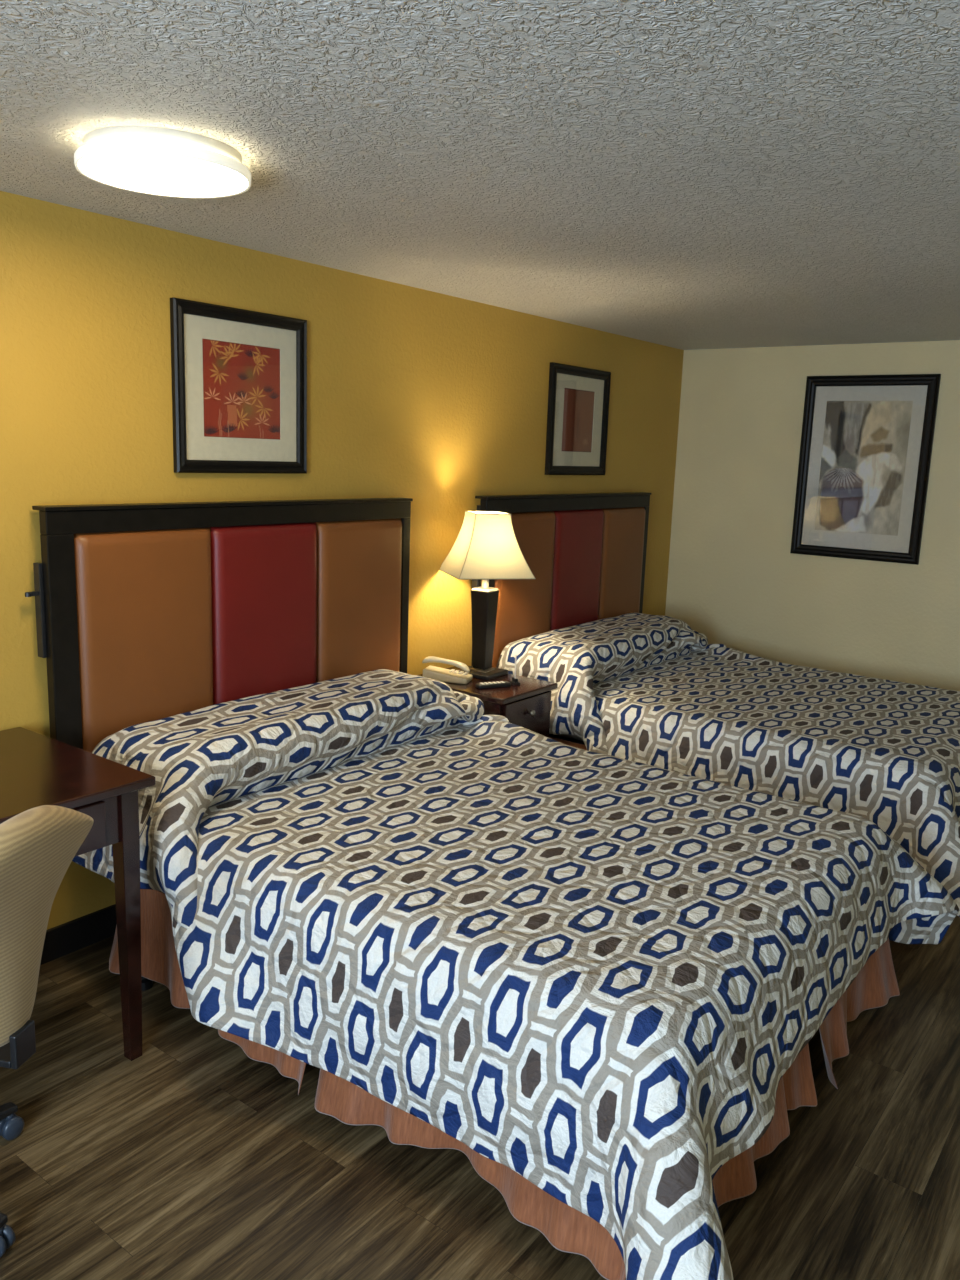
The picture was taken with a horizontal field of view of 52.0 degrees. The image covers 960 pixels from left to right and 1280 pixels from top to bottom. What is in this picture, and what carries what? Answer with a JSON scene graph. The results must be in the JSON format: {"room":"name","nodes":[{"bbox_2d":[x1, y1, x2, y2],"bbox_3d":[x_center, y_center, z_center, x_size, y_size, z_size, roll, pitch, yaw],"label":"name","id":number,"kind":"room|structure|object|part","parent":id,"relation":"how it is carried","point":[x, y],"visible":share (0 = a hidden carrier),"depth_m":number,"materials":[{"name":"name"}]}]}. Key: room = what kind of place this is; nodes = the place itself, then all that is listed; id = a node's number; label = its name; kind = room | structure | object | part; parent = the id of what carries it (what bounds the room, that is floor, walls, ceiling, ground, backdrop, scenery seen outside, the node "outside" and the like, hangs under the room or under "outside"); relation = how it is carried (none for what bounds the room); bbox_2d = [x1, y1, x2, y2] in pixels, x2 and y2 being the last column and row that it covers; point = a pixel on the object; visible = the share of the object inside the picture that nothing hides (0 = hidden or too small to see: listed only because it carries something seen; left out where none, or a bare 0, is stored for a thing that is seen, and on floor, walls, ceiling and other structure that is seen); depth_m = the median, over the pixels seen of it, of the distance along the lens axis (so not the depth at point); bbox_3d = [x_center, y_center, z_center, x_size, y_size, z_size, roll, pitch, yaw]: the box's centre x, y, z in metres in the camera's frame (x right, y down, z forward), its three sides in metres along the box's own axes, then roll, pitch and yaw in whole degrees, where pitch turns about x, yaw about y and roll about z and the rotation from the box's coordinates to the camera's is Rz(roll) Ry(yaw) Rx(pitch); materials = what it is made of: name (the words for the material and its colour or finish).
{"room":"hotel room","nodes":[
{"label":"hotel room","id":0,"kind":"room"},
{"bbox_2d":[0,191,683,929],"bbox_3d":[-0.945,-0.203,3.482,0.120,2.270,7.164,10,13,36],"label":"wall","id":1,"kind":"structure","parent":0,"point":[439,401],"depth_m":3.61,"materials":[{"name":"yellow paint"}]},
{"bbox_2d":[40,904,116,964],"bbox_3d":[-0.929,0.869,3.645,0.014,0.104,6.924,10,13,36],"label":"baseboard","id":2,"kind":"structure","parent":1,"relation":"attached to","point":[66,938],"depth_m":3.17,"materials":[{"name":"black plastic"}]},
{"bbox_2d":[25,498,412,752],"bbox_3d":[-0.815,-0.009,3.517,0.100,0.964,1.635,10,13,36],"label":"headboard","id":3,"kind":"object","parent":1,"relation":"attached to","point":[146,612],"visible":0.75,"depth_m":3.29,"materials":[{"name":"brown leather"}]},
{"bbox_3d":[-1.060,0.050,3.163,0.056,0.801,0.494,10,13,36],"label":"upholstered panel","id":4,"kind":"part","parent":3,"relation":"part of","materials":[{"name":"brown leather"}]},
{"bbox_3d":[-0.765,-0.013,3.546,0.056,0.801,0.478,10,13,36],"label":"upholstered panel","id":5,"kind":"part","parent":3,"relation":"part of","materials":[{"name":"red leather"}]},
{"bbox_3d":[-0.477,-0.075,3.922,0.056,0.801,0.472,10,13,36],"label":"upholstered panel","id":6,"kind":"part","parent":3,"relation":"part of","materials":[{"name":"brown leather"}]},
{"bbox_2d":[170,297,306,473],"bbox_3d":[-0.811,-0.851,3.385,0.024,0.547,0.569,10,13,36],"label":"framed picture","id":7,"kind":"object","parent":1,"relation":"attached to","point":[239,376],"visible":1,"depth_m":3.36,"materials":[{"name":"black paint"}]},
{"bbox_2d":[202,339,279,439],"bbox_3d":[-0.816,-0.856,3.388,0.001,0.319,0.339,10,13,36],"label":"art print","id":8,"kind":"object","parent":7,"relation":"attached to","point":[241,382],"depth_m":3.38},
{"bbox_2d":[471,492,651,667],"bbox_3d":[0.456,-0.280,5.171,0.100,0.964,1.635,10,13,36],"label":"headboard","id":9,"kind":"object","parent":1,"relation":"attached to","point":[585,553],"visible":0.62,"depth_m":5.08,"materials":[{"name":"brown leather"}]},
{"bbox_3d":[0.211,-0.221,4.816,0.056,0.801,0.494,10,13,36],"label":"upholstered panel","id":10,"kind":"part","parent":9,"relation":"part of","materials":[{"name":"brown leather"}]},
{"bbox_3d":[0.478,-0.275,5.183,0.038,0.952,1.582,10,13,36],"label":"frame","id":11,"kind":"part","parent":9,"relation":"part of","materials":[{"name":"black paint"}]},
{"bbox_3d":[0.506,-0.284,5.200,0.056,0.801,0.478,10,13,36],"label":"upholstered panel","id":12,"kind":"part","parent":9,"relation":"part of","materials":[{"name":"red leather"}]},
{"bbox_3d":[0.794,-0.345,5.575,0.056,0.801,0.472,10,13,36],"label":"upholstered panel","id":13,"kind":"part","parent":9,"relation":"part of","materials":[{"name":"brown leather"}]},
{"bbox_2d":[545,362,610,474],"bbox_3d":[0.515,-1.133,5.111,0.024,0.547,0.569,10,13,36],"label":"framed picture","id":14,"kind":"object","parent":1,"relation":"attached to","point":[578,397],"visible":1,"depth_m":5.10,"materials":[{"name":"black paint"}]},
{"bbox_2d":[562,388,594,451],"bbox_3d":[0.510,-1.138,5.114,0.001,0.319,0.304,10,13,36],"label":"art print","id":15,"kind":"object","parent":14,"relation":"attached to","point":[578,410],"depth_m":5.11},
{"bbox_2d":[0,0,959,349],"bbox_3d":[0.865,-1.053,1.888,4.800,0.120,7.424,10,13,36],"label":"ceiling","id":16,"kind":"structure","parent":0,"point":[679,174],"depth_m":2.08,"materials":[{"name":"paint"}]},
{"bbox_2d":[74,126,250,197],"bbox_3d":[-0.719,-1.086,2.246,0.384,0.058,0.384,10,13,36],"label":"ceiling light","id":17,"kind":"object","parent":16,"relation":"attached to","point":[157,161],"visible":1,"depth_m":2.16,"materials":[{"name":"white plastic"}]},
{"bbox_2d":[78,152,247,196],"bbox_3d":[-0.720,-1.070,2.249,0.368,0.027,0.368,10,13,36],"label":"diffuser","id":18,"kind":"object","parent":17,"relation":"attached to","point":[167,174],"depth_m":2.21,"materials":[{"name":"white"}]},
{"bbox_2d":[0,915,959,1279],"bbox_3d":[0.782,1.294,2.336,4.800,0.120,7.424,10,13,36],"label":"floor","id":19,"kind":"structure","parent":0,"point":[192,1157],"depth_m":2.25,"materials":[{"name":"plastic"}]},
{"bbox_2d":[0,805,93,1256],"bbox_3d":[-1.183,0.760,1.956,0.734,0.933,0.649,4,11,11],"label":"office chair","id":20,"kind":"object","parent":19,"relation":"on","point":[38,845],"visible":1,"depth_m":1.86,"materials":[{"name":"beige fabric"}]},
{"bbox_3d":[-1.094,1.139,2.008,0.292,0.052,0.056,4,11,11],"label":"arm","id":21,"kind":"part","parent":20,"relation":"part of","materials":[{"name":"black plastic"}]},
{"bbox_3d":[-1.173,1.100,2.194,0.052,0.052,0.291,9,13,31],"label":"arm","id":22,"kind":"part","parent":20,"relation":"part of","materials":[{"name":"black plastic"}]},
{"bbox_3d":[-1.126,0.767,1.950,0.506,0.075,0.180,4,11,11],"label":"seat plate","id":23,"kind":"part","parent":20,"relation":"part of","materials":[{"name":"black plastic"}]},
{"bbox_3d":[-0.873,0.547,1.859,0.120,0.456,0.456,4,11,11],"label":"backrest","id":24,"kind":"part","parent":20,"relation":"part of","materials":[{"name":"beige fabric"}]},
{"bbox_2d":[0,727,155,1060],"bbox_3d":[-1.495,0.768,2.268,0.670,0.780,1.300,10,13,36],"label":"desk","id":25,"kind":"object","parent":19,"relation":"on","point":[36,769],"visible":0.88,"depth_m":2.52,"materials":[{"name":"brown wood"}]},
{"bbox_3d":[-1.127,0.493,2.188,0.010,0.110,0.650,10,13,36],"label":"drawer","id":26,"kind":"part","parent":25,"relation":"part of","materials":[{"name":"brown wood"}]},
{"bbox_3d":[-0.916,0.744,2.566,0.049,0.754,0.049,10,13,36],"label":"leg","id":27,"kind":"part","parent":25,"relation":"part of","materials":[{"name":"brown wood"}]},
{"bbox_2d":[417,665,557,737],"bbox_3d":[0.001,0.496,4.317,0.548,0.650,0.410,10,13,36],"label":"nightstand","id":28,"kind":"object","parent":19,"relation":"on","point":[527,705],"visible":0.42,"depth_m":4.13,"materials":[{"name":"brown wood"}]},
{"bbox_2d":[422,656,472,683],"bbox_3d":[-0.139,0.122,4.235,0.211,0.104,0.100,5,11,15],"label":"telephone","id":29,"kind":"object","parent":28,"relation":"on","point":[431,672],"visible":0.99,"depth_m":4.20,"materials":[{"name":"beige plastic"}]},
{"bbox_2d":[439,511,535,679],"bbox_3d":[0.021,-0.199,4.314,0.341,0.717,0.341,-1,11,-17],"label":"table lamp","id":30,"kind":"object","parent":28,"relation":"on","point":[486,547],"visible":0.98,"depth_m":4.20,"materials":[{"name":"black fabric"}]},
{"bbox_3d":[0.029,-0.419,4.272,0.337,0.265,0.337,-1,11,-17],"label":"lamp shade","id":31,"kind":"part","parent":30,"relation":"part of","materials":[{"name":"beige fabric"}]},
{"bbox_2d":[475,681,510,688],"bbox_3d":[0.056,0.189,4.148,0.150,0.020,0.044,-3,12,-25],"label":"remote control","id":32,"kind":"object","parent":28,"relation":"on","point":[497,684],"visible":1,"depth_m":4.13,"materials":[{"name":"black plastic"}]},
{"bbox_2d":[509,654,519,684],"bbox_3d":[0.151,0.125,4.210,0.036,0.128,0.044,-1,11,-18],"label":"card stand","id":33,"kind":"object","parent":28,"relation":"on","point":[514,681],"visible":1,"depth_m":4.21,"materials":[{"name":"black plastic"}]},
{"bbox_3d":[0.196,0.338,4.141,0.020,0.196,0.336,10,13,36],"label":"drawer","id":34,"kind":"part","parent":28,"relation":"part of","materials":[{"name":"brown wood"}]},
{"bbox_3d":[0.216,0.307,4.120,0.026,0.028,0.028,10,13,36],"label":"knob","id":35,"kind":"part","parent":28,"relation":"part of","materials":[{"name":"silver metal"}]},
{"bbox_2d":[109,889,899,1279],"bbox_3d":[0.062,0.810,3.008,2.027,0.528,1.638,10,13,36],"label":"bed","id":36,"kind":"object","parent":19,"relation":"on","point":[567,1229],"visible":0.23,"depth_m":2.32,"materials":[{"name":"fabric"}]},
{"bbox_3d":[-1.012,0.993,2.964,0.048,0.110,0.048,10,13,36],"label":"leg","id":37,"kind":"part","parent":36,"relation":"part of","materials":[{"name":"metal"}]},
{"bbox_3d":[-0.749,0.910,2.670,0.838,0.317,0.089,10,13,35],"label":"skirt panel","id":38,"kind":"part","parent":36,"relation":"part of","materials":[{"name":"orange fabric"}]},
{"bbox_3d":[-0.040,1.043,2.142,0.890,0.333,0.091,10,13,36],"label":"skirt panel","id":39,"kind":"part","parent":36,"relation":"part of","materials":[{"name":"orange fabric"}]},
{"bbox_2d":[72,669,958,1279],"bbox_3d":[0.081,0.643,2.935,2.200,0.656,1.978,10,13,36],"label":"comforter","id":40,"kind":"object","parent":36,"relation":"on","point":[599,976],"visible":0.98,"depth_m":2.40,"materials":[{"name":"multicoloured fabric"}]},
{"bbox_3d":[0.607,1.061,2.185,0.083,0.336,0.761,10,13,36],"label":"skirt panel","id":41,"kind":"part","parent":36,"relation":"part of","materials":[{"name":"orange fabric"}]},
{"bbox_3d":[1.067,0.969,2.772,0.097,0.343,0.672,10,13,35],"label":"skirt panel","id":42,"kind":"part","parent":36,"relation":"part of","materials":[{"name":"orange fabric"}]},
{"bbox_2d":[549,734,586,749],"bbox_3d":[1.333,0.539,4.662,2.027,0.528,1.638,10,13,36],"label":"bed","id":43,"kind":"object","parent":19,"relation":"on","point":[571,740],"visible":0.02,"depth_m":4.46,"materials":[{"name":"fabric"}]},
{"bbox_3d":[1.292,0.361,4.667,1.905,0.183,1.450,10,13,36],"label":"mattress","id":44,"kind":"part","parent":43,"relation":"part of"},
{"bbox_2d":[496,613,959,916],"bbox_3d":[1.349,0.372,4.590,2.192,0.656,1.975,10,13,36],"label":"comforter","id":45,"kind":"object","parent":43,"relation":"on","point":[648,689],"visible":0.91,"depth_m":4.17,"materials":[{"name":"multicoloured fabric"}]},
{"bbox_2d":[665,340,959,690],"bbox_3d":[2.982,-0.339,4.920,4.400,2.270,0.120,10,13,36],"label":"wall","id":46,"kind":"structure","parent":0,"point":[734,578],"depth_m":5.70,"materials":[{"name":"beige paint"}]},
{"bbox_2d":[790,374,940,564],"bbox_3d":[2.097,-0.943,5.409,0.698,0.994,0.024,10,13,36],"label":"framed picture","id":47,"kind":"object","parent":46,"relation":"attached to","point":[866,445],"visible":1,"depth_m":5.40,"materials":[{"name":"black paint"}]},
{"bbox_2d":[814,401,912,535],"bbox_3d":[2.101,-0.949,5.413,0.459,0.719,0.001,10,13,36],"label":"art print","id":48,"kind":"object","parent":47,"relation":"attached to","point":[865,443],"depth_m":5.41}
]}

